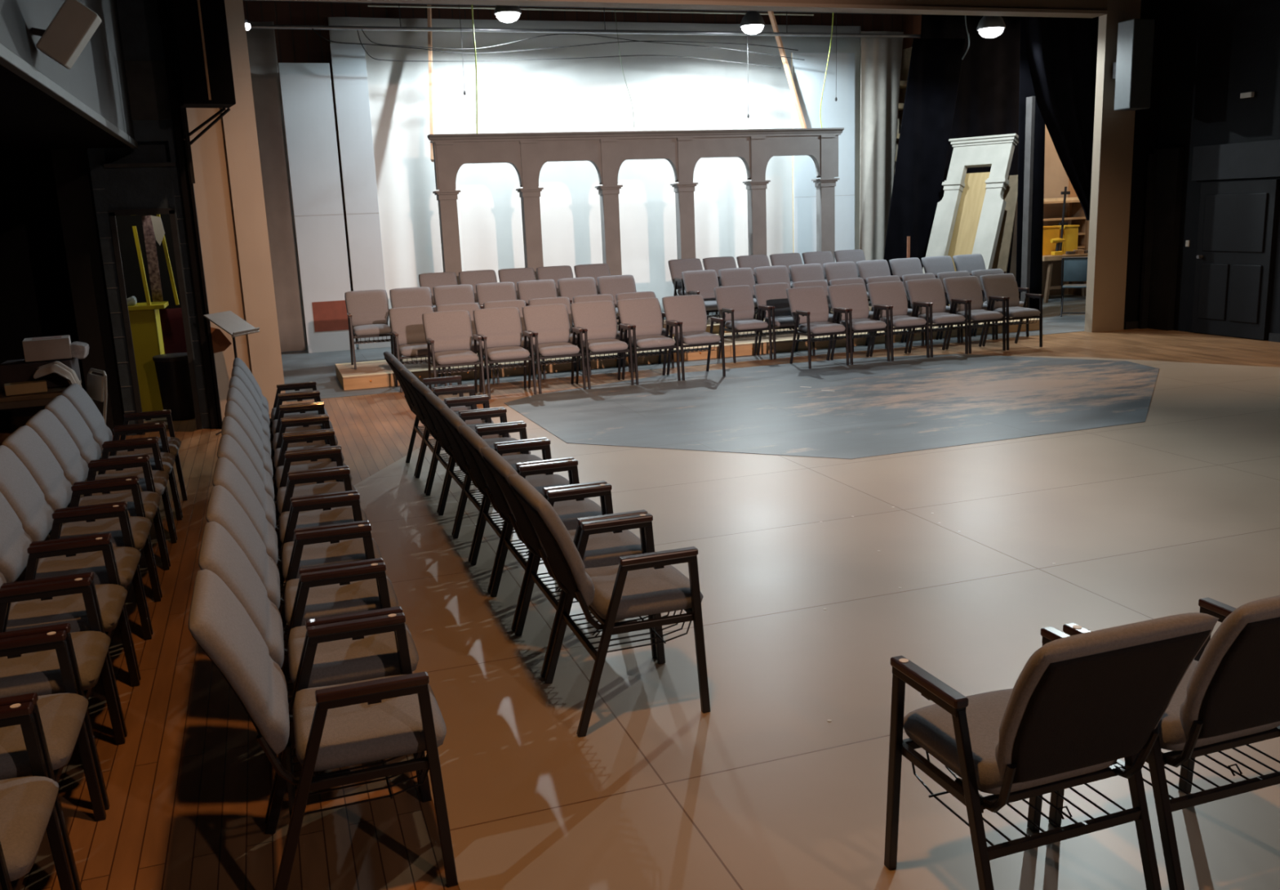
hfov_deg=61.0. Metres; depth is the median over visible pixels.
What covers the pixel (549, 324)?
armchair
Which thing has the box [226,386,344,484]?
armchair
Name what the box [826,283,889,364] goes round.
armchair
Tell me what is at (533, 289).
armchair
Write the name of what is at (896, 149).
block
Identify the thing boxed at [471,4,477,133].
rope
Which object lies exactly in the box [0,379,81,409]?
folding table
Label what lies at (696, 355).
platform
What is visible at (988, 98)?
drape
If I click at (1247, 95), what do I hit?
wall box
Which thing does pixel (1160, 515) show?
floor
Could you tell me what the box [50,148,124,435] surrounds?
wall
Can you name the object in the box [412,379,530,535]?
armchair
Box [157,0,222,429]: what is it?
trim
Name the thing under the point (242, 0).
ceiling
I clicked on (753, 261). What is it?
armchair
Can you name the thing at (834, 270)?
armchair
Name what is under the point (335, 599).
armchair
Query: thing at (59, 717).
armchair
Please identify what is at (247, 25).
wall light
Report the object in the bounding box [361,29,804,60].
cable
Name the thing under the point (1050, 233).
bin
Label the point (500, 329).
armchair
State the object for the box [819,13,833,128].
rope
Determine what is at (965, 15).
loose wire
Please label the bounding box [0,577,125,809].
armchair
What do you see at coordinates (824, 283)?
armchair
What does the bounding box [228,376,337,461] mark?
armchair
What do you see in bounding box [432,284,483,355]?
armchair
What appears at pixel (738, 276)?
armchair
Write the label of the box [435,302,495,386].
armchair
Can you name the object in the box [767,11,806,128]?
brace
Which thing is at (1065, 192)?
clamp
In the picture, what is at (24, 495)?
armchair
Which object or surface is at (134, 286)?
wall
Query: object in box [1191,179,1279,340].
door
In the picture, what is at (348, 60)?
backdrop panel
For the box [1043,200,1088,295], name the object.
wall shelf unit
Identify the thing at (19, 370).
carton
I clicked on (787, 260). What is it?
armchair
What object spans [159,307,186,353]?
drape
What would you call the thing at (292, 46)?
wall
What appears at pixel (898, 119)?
block
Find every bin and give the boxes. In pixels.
[152,352,195,421]
[1042,226,1060,255]
[1054,225,1079,253]
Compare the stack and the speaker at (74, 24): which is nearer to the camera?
the speaker at (74, 24)
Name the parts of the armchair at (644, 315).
leg, leg, backrest, seat, rail, leg, armrest, leg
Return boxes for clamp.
[1058,186,1070,250]
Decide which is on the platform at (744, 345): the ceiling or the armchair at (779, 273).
the armchair at (779, 273)
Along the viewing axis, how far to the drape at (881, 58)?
18.13 m
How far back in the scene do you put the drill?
18.72 m
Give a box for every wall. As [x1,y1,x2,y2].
[0,148,86,418]
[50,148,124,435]
[115,213,181,351]
[186,107,252,422]
[242,0,921,344]
[258,0,1166,332]
[1009,124,1089,296]
[1158,0,1279,340]
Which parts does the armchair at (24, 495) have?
backrest, leg, leg, armrest, seat, leg, leg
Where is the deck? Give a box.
[280,293,1085,401]
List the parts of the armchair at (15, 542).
backrest, leg, leg, seat, armrest, leg, leg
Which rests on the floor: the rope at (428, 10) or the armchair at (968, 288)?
the armchair at (968, 288)
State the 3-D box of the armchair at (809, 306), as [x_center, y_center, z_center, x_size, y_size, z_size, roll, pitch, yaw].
[2.052,-1.372,12.587,0.524,0.880,0.624,-6,13,-18]
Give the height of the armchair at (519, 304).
0.880 m
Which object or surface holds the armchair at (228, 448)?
on the floor
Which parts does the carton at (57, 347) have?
printed panel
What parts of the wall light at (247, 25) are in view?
bulb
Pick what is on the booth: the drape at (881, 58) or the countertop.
the countertop
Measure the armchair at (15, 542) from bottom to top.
0.880 m
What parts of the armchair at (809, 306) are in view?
leg, rail, armrest, backrest, leg, seat, rail, leg, armrest, leg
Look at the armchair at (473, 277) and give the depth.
14.53 m
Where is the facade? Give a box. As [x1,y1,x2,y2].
[426,128,844,322]
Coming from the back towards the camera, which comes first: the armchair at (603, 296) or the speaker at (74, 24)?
the armchair at (603, 296)
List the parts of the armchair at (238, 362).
backrest, leg, armrest, seat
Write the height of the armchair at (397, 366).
0.880 m
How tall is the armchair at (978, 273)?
0.880 m
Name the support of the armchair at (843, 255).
on the platform at (716, 326)
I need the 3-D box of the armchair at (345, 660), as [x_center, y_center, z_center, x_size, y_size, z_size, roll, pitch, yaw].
[-1.067,0.688,3.600,0.624,0.880,0.524,-6,13,-18]
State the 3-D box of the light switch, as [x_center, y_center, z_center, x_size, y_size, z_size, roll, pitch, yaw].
[7.109,-2.615,14.117,0.020,0.080,0.050,-6,13,-18]
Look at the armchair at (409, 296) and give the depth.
13.28 m
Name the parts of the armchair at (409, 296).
backrest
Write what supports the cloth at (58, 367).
on the folding table
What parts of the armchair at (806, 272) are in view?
backrest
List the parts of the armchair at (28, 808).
leg, armrest, rail, seat, leg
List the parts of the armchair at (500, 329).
leg, leg, backrest, seat, rail, leg, leg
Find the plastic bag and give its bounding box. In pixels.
[70,341,89,359]
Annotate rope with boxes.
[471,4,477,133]
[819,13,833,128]
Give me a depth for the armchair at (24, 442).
5.52 m
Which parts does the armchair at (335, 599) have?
backrest, leg, leg, armrest, seat, leg, leg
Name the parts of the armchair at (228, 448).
backrest, leg, leg, armrest, seat, leg, leg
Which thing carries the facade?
on the deck
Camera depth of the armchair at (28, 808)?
2.69 m
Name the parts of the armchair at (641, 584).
panel, backrest, leg, rail, leg, armrest, seat, rail, leg, armrest, rail, leg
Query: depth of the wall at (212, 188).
10.09 m
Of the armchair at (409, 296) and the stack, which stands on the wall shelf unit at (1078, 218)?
the stack
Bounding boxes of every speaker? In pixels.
[31,0,102,69]
[165,0,235,183]
[1111,18,1155,111]
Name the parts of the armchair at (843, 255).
backrest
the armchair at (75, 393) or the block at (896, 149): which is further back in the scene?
the block at (896, 149)
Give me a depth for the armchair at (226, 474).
4.53 m
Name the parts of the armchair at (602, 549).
panel, backrest, leg, leg, armrest, seat, leg, leg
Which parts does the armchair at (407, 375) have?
backrest, panel, leg, leg, armrest, leg, seat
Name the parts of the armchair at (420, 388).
backrest, panel, leg, leg, armrest, leg, seat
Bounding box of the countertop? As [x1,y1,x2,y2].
[128,301,168,311]
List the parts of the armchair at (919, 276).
leg, backrest, leg, leg, seat, leg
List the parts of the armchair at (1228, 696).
leg, rail, leg, leg, armrest, seat, rail, backrest, panel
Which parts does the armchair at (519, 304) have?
leg, leg, backrest, seat, leg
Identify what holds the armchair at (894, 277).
on the deck
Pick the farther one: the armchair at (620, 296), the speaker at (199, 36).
the armchair at (620, 296)
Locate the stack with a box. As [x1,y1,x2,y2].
[1044,197,1079,201]
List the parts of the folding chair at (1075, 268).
frame, seat, backrest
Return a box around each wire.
[614,9,634,127]
[961,15,969,59]
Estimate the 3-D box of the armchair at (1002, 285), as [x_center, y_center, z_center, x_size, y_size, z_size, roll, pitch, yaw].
[4.579,-1.653,13.423,0.524,0.880,0.624,-6,13,-18]
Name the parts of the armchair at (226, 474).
backrest, leg, leg, armrest, seat, leg, leg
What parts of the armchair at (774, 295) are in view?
leg, backrest, leg, seat, rail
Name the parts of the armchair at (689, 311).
leg, leg, backrest, seat, rail, leg, armrest, leg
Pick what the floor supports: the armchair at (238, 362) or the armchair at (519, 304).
the armchair at (238, 362)
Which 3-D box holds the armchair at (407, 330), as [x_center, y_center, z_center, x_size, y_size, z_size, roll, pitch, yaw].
[-2.474,-1.077,12.087,0.524,0.880,0.624,-6,13,-18]
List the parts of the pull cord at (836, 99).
cord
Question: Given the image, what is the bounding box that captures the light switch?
[1185,240,1189,246]
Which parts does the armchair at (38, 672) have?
leg, armrest, seat, armrest, leg, rail, leg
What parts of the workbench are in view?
leg, rail, leg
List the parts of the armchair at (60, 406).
backrest, leg, armrest, seat, leg, leg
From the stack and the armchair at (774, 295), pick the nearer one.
the armchair at (774, 295)
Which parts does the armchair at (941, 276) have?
leg, backrest, leg, seat, leg, leg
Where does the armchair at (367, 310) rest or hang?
on the platform at (370, 374)
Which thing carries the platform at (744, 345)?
on the deck
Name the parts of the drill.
motor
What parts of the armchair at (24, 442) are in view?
backrest, leg, armrest, seat, leg, leg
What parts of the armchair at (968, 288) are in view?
leg, backrest, leg, seat, leg, rail, armrest, leg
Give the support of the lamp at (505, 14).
hanging from the ceiling
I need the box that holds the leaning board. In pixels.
[991,174,1017,273]
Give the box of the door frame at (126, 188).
[87,0,219,435]
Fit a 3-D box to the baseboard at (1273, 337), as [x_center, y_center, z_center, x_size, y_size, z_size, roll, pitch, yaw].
[9.854,0.104,6.111,0.400,0.100,18.850,-6,13,-18]
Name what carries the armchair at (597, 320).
on the floor
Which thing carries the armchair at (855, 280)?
on the deck
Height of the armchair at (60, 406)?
0.880 m
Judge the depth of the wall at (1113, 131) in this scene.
14.21 m
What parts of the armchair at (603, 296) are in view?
leg, backrest, leg, seat, leg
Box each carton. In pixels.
[0,357,80,391]
[22,334,71,361]
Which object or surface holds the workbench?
on the deck
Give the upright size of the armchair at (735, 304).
0.880 m
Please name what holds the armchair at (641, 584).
on the floor
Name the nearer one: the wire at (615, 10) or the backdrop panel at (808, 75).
the wire at (615, 10)
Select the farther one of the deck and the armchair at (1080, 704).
the deck
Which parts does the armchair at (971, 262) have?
backrest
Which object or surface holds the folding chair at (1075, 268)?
on the deck
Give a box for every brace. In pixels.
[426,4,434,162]
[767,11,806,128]
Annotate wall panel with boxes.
[245,22,307,352]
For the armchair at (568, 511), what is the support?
on the floor
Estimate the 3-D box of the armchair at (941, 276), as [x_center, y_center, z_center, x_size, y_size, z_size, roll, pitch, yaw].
[4.289,-1.829,14.322,0.524,0.880,0.624,-6,13,-18]
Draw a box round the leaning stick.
[906,236,910,257]
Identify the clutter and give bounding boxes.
[1065,251,1075,254]
[1073,249,1084,253]
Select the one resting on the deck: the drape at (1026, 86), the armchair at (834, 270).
the drape at (1026, 86)
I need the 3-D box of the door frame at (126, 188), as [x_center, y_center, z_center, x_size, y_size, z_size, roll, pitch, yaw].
[-4.465,-3.028,9.582,0.820,5.900,0.200,-6,13,-18]
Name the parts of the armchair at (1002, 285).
leg, backrest, leg, seat, leg, rail, armrest, leg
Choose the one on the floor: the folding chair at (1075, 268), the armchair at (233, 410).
the armchair at (233, 410)
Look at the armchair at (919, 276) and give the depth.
14.25 m
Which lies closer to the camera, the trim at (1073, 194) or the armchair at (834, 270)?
the armchair at (834, 270)
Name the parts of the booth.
post, panel, panel, post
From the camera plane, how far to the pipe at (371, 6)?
16.26 m
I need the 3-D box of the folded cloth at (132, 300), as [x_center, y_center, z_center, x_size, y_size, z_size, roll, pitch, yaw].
[-5.177,-1.453,10.984,0.160,0.090,0.200,-6,13,-18]
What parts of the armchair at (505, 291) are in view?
backrest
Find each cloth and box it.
[33,360,81,386]
[126,296,137,306]
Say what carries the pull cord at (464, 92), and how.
hanging from the ceiling
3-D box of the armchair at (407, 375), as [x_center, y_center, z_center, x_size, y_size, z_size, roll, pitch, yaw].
[-1.185,-0.063,7.103,0.624,0.880,0.524,-6,13,-18]
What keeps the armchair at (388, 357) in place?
on the floor
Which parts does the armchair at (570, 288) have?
backrest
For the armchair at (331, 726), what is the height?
0.880 m
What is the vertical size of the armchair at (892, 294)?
0.880 m
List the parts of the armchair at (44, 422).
backrest, leg, armrest, seat, leg, leg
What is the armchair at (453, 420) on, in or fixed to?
on the floor
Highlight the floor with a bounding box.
[0,328,1279,889]
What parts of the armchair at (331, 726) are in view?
panel, backrest, leg, leg, armrest, rail, seat, armrest, leg, leg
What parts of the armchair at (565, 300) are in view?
leg, leg, backrest, seat, leg, leg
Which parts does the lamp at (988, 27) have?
lamp shade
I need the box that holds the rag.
[151,215,164,244]
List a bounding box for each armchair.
[0,444,160,634]
[0,491,151,679]
[0,536,139,736]
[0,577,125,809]
[0,630,106,889]
[0,701,75,889]
[2,425,169,597]
[25,408,177,566]
[44,395,182,539]
[60,382,187,517]
[188,568,457,889]
[198,520,420,822]
[205,484,398,669]
[212,457,382,613]
[217,434,368,570]
[221,416,360,535]
[224,400,351,519]
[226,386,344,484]
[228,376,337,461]
[231,366,333,449]
[232,357,327,435]
[344,289,397,369]
[383,351,478,475]
[388,306,447,392]
[389,286,436,361]
[391,359,493,493]
[400,368,511,512]
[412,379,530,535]
[418,271,457,307]
[422,310,485,395]
[425,392,547,561]
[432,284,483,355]
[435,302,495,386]
[440,407,574,592]
[458,270,497,303]
[458,425,607,631]
[473,306,537,398]
[475,281,528,350]
[480,446,657,677]
[483,299,542,383]
[497,267,536,299]
[507,473,710,736]
[516,279,557,306]
[522,303,586,393]
[528,297,586,379]
[536,265,573,297]
[557,276,597,333]
[570,300,634,389]
[573,263,610,294]
[573,293,630,375]
[597,275,636,324]
[615,291,674,371]
[616,297,680,384]
[662,294,725,380]
[667,258,718,317]
[681,269,735,335]
[702,256,736,319]
[713,284,772,363]
[718,267,772,335]
[736,254,769,319]
[753,282,812,359]
[754,265,791,331]
[769,253,802,288]
[786,285,848,368]
[789,263,831,328]
[791,280,849,355]
[801,251,834,283]
[822,261,871,311]
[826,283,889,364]
[829,277,886,352]
[833,248,867,292]
[856,259,908,305]
[866,275,924,349]
[866,280,929,360]
[884,612,1219,889]
[888,257,937,296]
[902,273,959,346]
[905,278,968,357]
[921,255,972,275]
[937,271,995,342]
[942,275,1005,353]
[952,253,1005,273]
[971,268,1029,339]
[980,273,1043,350]
[1048,595,1279,889]
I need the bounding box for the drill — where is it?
[1050,237,1065,255]
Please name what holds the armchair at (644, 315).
on the floor
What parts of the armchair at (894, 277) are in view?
backrest, leg, seat, leg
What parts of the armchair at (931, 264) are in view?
backrest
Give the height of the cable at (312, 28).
0.322 m
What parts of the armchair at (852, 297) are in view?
leg, backrest, leg, seat, rail, leg, armrest, leg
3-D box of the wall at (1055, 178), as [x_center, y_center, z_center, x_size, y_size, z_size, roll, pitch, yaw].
[7.628,-5.385,19.740,2.750,5.300,0.100,-6,13,-18]
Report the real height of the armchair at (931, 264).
0.880 m
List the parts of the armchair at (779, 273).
backrest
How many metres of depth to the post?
15.94 m
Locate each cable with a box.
[311,28,798,53]
[356,30,781,68]
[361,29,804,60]
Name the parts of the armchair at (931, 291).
leg, backrest, leg, seat, leg, rail, armrest, leg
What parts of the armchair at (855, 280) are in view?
backrest, leg, seat, leg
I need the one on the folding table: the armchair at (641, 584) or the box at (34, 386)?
the box at (34, 386)
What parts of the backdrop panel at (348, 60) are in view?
frame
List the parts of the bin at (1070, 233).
lid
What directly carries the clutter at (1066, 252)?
on the workbench
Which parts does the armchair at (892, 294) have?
leg, backrest, leg, seat, leg, rail, armrest, leg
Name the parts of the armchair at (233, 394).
backrest, leg, leg, armrest, seat, leg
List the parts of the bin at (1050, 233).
lid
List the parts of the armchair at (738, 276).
backrest, seat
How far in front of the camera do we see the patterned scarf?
11.00 m
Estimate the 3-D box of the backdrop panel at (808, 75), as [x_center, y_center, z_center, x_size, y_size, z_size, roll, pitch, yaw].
[3.060,-4.300,18.096,1.130,4.220,0.064,-6,13,-18]
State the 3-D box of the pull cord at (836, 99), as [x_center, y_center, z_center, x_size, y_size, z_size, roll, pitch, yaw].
[3.038,-6.344,16.851,0.036,1.955,0.034,-6,13,-18]
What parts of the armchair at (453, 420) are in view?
panel, backrest, leg, leg, armrest, seat, leg, leg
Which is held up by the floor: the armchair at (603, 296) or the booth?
the booth
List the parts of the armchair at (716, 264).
backrest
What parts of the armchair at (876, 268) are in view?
backrest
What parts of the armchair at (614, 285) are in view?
seat, backrest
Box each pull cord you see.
[458,7,466,95]
[746,10,749,118]
[835,13,837,101]
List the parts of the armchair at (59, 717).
armrest, armrest, seat, leg, rail, leg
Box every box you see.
[4,379,47,395]
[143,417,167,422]
[1240,92,1254,98]
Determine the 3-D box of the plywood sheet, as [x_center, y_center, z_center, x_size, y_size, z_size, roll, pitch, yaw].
[5.105,-3.136,17.066,0.817,2.205,0.840,-14,16,-42]
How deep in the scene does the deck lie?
14.13 m
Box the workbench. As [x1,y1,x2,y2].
[1042,253,1088,302]
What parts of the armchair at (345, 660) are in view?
backrest, leg, leg, armrest, seat, leg, leg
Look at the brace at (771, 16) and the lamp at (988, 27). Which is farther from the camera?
the brace at (771, 16)
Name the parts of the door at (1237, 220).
knob, panel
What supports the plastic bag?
hanging from the carton at (57, 347)
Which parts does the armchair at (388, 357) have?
backrest, panel, leg, leg, armrest, seat, leg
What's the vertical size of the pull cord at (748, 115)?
2.175 m
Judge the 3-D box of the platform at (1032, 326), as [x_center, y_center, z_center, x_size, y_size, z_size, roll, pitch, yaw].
[4.263,-1.667,15.309,2.346,0.146,1.312,-6,13,-18]
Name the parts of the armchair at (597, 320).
leg, leg, backrest, seat, rail, leg, leg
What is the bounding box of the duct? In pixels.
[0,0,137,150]
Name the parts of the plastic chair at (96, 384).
backrest, frame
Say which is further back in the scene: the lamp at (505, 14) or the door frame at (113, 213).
the lamp at (505, 14)
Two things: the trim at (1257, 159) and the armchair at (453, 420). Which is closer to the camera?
the armchair at (453, 420)
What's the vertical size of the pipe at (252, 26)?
0.918 m
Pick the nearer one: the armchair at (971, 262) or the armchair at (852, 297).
the armchair at (852, 297)
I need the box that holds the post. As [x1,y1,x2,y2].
[1020,96,1035,307]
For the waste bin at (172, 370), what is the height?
0.630 m
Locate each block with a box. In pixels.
[895,143,897,156]
[897,119,898,133]
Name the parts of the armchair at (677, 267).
leg, seat, leg, backrest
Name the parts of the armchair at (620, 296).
leg, leg, backrest, leg, seat, leg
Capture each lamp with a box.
[493,5,521,22]
[739,10,764,35]
[976,16,1005,38]
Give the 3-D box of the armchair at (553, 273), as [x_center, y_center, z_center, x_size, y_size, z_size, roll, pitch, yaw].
[-1.070,-1.970,14.744,0.524,0.880,0.624,-6,13,-18]
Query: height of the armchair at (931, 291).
0.880 m
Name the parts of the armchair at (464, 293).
backrest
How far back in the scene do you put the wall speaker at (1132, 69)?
13.55 m
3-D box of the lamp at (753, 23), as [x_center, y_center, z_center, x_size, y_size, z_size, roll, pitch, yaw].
[1.658,-6.610,16.096,0.380,1.010,0.380,-6,13,-18]
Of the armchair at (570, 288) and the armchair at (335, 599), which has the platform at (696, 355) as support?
the armchair at (570, 288)
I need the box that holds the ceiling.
[242,0,921,15]
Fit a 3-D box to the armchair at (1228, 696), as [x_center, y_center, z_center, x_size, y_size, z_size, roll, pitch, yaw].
[1.527,0.720,2.936,0.524,0.880,0.624,-6,13,-18]
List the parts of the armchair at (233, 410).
backrest, leg, armrest, seat, leg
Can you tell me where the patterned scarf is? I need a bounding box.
[141,215,163,302]
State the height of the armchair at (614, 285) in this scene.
0.880 m
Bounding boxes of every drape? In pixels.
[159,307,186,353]
[859,31,903,306]
[883,38,965,275]
[920,14,1020,273]
[1016,16,1044,310]
[1023,16,1098,220]
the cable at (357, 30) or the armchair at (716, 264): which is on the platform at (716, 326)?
the armchair at (716, 264)
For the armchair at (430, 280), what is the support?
on the platform
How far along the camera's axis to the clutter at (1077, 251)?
18.94 m
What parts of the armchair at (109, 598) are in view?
backrest, leg, leg, seat, armrest, rail, leg, leg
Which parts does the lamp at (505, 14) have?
lamp shade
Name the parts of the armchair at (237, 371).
backrest, leg, armrest, seat, leg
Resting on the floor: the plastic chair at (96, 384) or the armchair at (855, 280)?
the plastic chair at (96, 384)
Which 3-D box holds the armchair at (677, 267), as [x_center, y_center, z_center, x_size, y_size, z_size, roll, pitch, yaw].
[0.745,-2.171,15.344,0.524,0.880,0.624,-6,13,-18]
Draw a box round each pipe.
[249,3,920,38]
[367,3,813,15]
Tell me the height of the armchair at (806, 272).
0.880 m
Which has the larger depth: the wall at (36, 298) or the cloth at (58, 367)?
the wall at (36, 298)
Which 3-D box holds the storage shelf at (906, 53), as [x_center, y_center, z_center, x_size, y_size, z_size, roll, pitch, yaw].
[4.344,-4.656,19.105,0.900,4.400,0.560,-6,13,-18]
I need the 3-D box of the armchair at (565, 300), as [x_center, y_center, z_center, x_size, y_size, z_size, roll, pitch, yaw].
[-0.959,-1.245,12.587,0.524,0.880,0.624,-6,13,-18]
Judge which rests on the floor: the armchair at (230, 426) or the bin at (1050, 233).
the armchair at (230, 426)
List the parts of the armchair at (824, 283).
leg, backrest, leg, seat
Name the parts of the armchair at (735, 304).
leg, rail, leg, backrest, seat, rail, leg, armrest, leg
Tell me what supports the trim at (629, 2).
attached to the wall at (1113, 131)
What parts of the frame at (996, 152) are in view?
cornice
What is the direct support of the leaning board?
on the deck
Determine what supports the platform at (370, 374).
on the deck
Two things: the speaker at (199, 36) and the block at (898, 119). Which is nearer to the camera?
the speaker at (199, 36)
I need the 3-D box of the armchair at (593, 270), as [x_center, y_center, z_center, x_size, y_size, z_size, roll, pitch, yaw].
[-0.567,-2.026,14.911,0.524,0.880,0.624,-6,13,-18]
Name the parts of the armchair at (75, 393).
backrest, leg, armrest, seat, leg, leg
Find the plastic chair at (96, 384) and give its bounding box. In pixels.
[87,368,107,475]
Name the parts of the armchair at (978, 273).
leg, backrest, leg, seat, leg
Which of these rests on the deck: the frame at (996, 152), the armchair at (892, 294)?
the frame at (996, 152)
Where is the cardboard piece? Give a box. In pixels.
[210,327,231,353]
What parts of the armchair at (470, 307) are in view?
leg, backrest, seat, leg, leg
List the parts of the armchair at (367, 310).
leg, leg, backrest, seat, rail, leg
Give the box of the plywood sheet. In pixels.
[947,172,990,306]
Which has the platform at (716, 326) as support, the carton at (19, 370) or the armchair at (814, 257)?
the armchair at (814, 257)
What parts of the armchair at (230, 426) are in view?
backrest, leg, leg, armrest, seat, leg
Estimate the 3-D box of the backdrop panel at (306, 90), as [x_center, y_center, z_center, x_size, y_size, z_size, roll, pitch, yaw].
[-4.590,-3.340,15.536,0.685,4.020,0.066,-6,13,-18]
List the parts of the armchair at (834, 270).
backrest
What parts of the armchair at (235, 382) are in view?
backrest, leg, armrest, seat, leg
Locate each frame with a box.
[93,188,208,435]
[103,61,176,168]
[922,133,1018,303]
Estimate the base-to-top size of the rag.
0.300 m
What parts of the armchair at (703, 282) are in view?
backrest, seat, rail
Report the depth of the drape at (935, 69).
17.36 m
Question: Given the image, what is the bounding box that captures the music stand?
[203,311,259,435]
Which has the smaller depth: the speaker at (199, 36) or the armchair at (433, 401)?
the armchair at (433, 401)
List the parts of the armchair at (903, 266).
backrest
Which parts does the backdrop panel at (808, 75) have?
frame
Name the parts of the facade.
cornice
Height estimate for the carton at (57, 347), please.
0.153 m
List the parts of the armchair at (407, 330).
leg, leg, backrest, seat, rail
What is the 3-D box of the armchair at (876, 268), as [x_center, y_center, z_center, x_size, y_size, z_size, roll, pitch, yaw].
[3.395,-2.131,15.206,0.524,0.880,0.624,-6,13,-19]
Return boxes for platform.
[335,353,547,390]
[540,337,730,372]
[663,306,871,337]
[715,328,894,356]
[893,318,1039,342]
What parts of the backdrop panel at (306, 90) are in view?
frame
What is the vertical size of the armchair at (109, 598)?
0.880 m
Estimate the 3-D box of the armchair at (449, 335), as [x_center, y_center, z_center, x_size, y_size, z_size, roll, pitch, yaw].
[-1.934,-0.925,11.272,0.524,0.880,0.624,-6,13,-18]
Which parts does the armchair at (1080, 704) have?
leg, rail, armrest, rail, leg, seat, leg, armrest, rail, backrest, panel, rail, leg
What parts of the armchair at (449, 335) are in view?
leg, leg, backrest, seat, rail, leg, leg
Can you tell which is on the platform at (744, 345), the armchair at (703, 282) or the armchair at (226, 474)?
the armchair at (703, 282)
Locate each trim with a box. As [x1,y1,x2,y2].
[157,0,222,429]
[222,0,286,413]
[484,0,1108,14]
[1066,178,1077,217]
[1138,139,1279,330]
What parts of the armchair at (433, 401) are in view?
backrest, panel, leg, leg, armrest, seat, leg, leg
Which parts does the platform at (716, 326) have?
frame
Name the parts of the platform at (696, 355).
frame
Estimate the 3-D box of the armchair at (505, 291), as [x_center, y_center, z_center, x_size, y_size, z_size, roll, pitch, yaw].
[-1.711,-1.557,13.489,0.524,0.880,0.624,-6,13,-18]
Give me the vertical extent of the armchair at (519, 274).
0.880 m
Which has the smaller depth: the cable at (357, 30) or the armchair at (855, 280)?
the armchair at (855, 280)
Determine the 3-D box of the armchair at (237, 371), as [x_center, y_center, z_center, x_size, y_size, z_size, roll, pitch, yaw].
[-2.488,-0.120,7.640,0.624,0.880,0.524,-6,13,-18]
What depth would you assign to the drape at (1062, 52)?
15.13 m
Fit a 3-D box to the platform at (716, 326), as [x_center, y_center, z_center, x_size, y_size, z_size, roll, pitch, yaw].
[2.018,-1.755,15.870,3.476,0.260,1.212,-6,13,-18]
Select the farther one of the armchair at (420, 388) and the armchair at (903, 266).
the armchair at (903, 266)
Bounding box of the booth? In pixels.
[128,214,179,412]
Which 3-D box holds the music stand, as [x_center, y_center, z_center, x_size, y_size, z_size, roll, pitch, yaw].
[-3.596,-0.660,9.861,0.423,1.084,0.456,1,12,14]
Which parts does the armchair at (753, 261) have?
backrest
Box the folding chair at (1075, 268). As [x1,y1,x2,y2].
[1060,257,1088,316]
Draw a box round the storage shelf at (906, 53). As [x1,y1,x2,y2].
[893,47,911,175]
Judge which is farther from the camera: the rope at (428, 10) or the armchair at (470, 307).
the rope at (428, 10)
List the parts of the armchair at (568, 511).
panel, backrest, leg, leg, armrest, leg, seat, leg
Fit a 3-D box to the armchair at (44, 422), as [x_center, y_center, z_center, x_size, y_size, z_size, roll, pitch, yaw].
[-2.985,0.232,6.090,0.624,0.880,0.524,-6,13,-18]
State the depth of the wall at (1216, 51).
13.48 m
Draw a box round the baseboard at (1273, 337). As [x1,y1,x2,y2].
[1124,320,1279,342]
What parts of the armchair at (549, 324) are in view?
leg, leg, backrest, seat, rail, leg, armrest, leg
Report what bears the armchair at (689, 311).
on the floor
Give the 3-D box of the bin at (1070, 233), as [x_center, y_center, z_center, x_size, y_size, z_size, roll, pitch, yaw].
[7.504,-3.623,19.185,0.320,0.490,0.320,-6,13,-18]
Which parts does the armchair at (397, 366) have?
backrest, panel, leg, leg, armrest, leg, seat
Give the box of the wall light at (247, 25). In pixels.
[244,19,250,30]

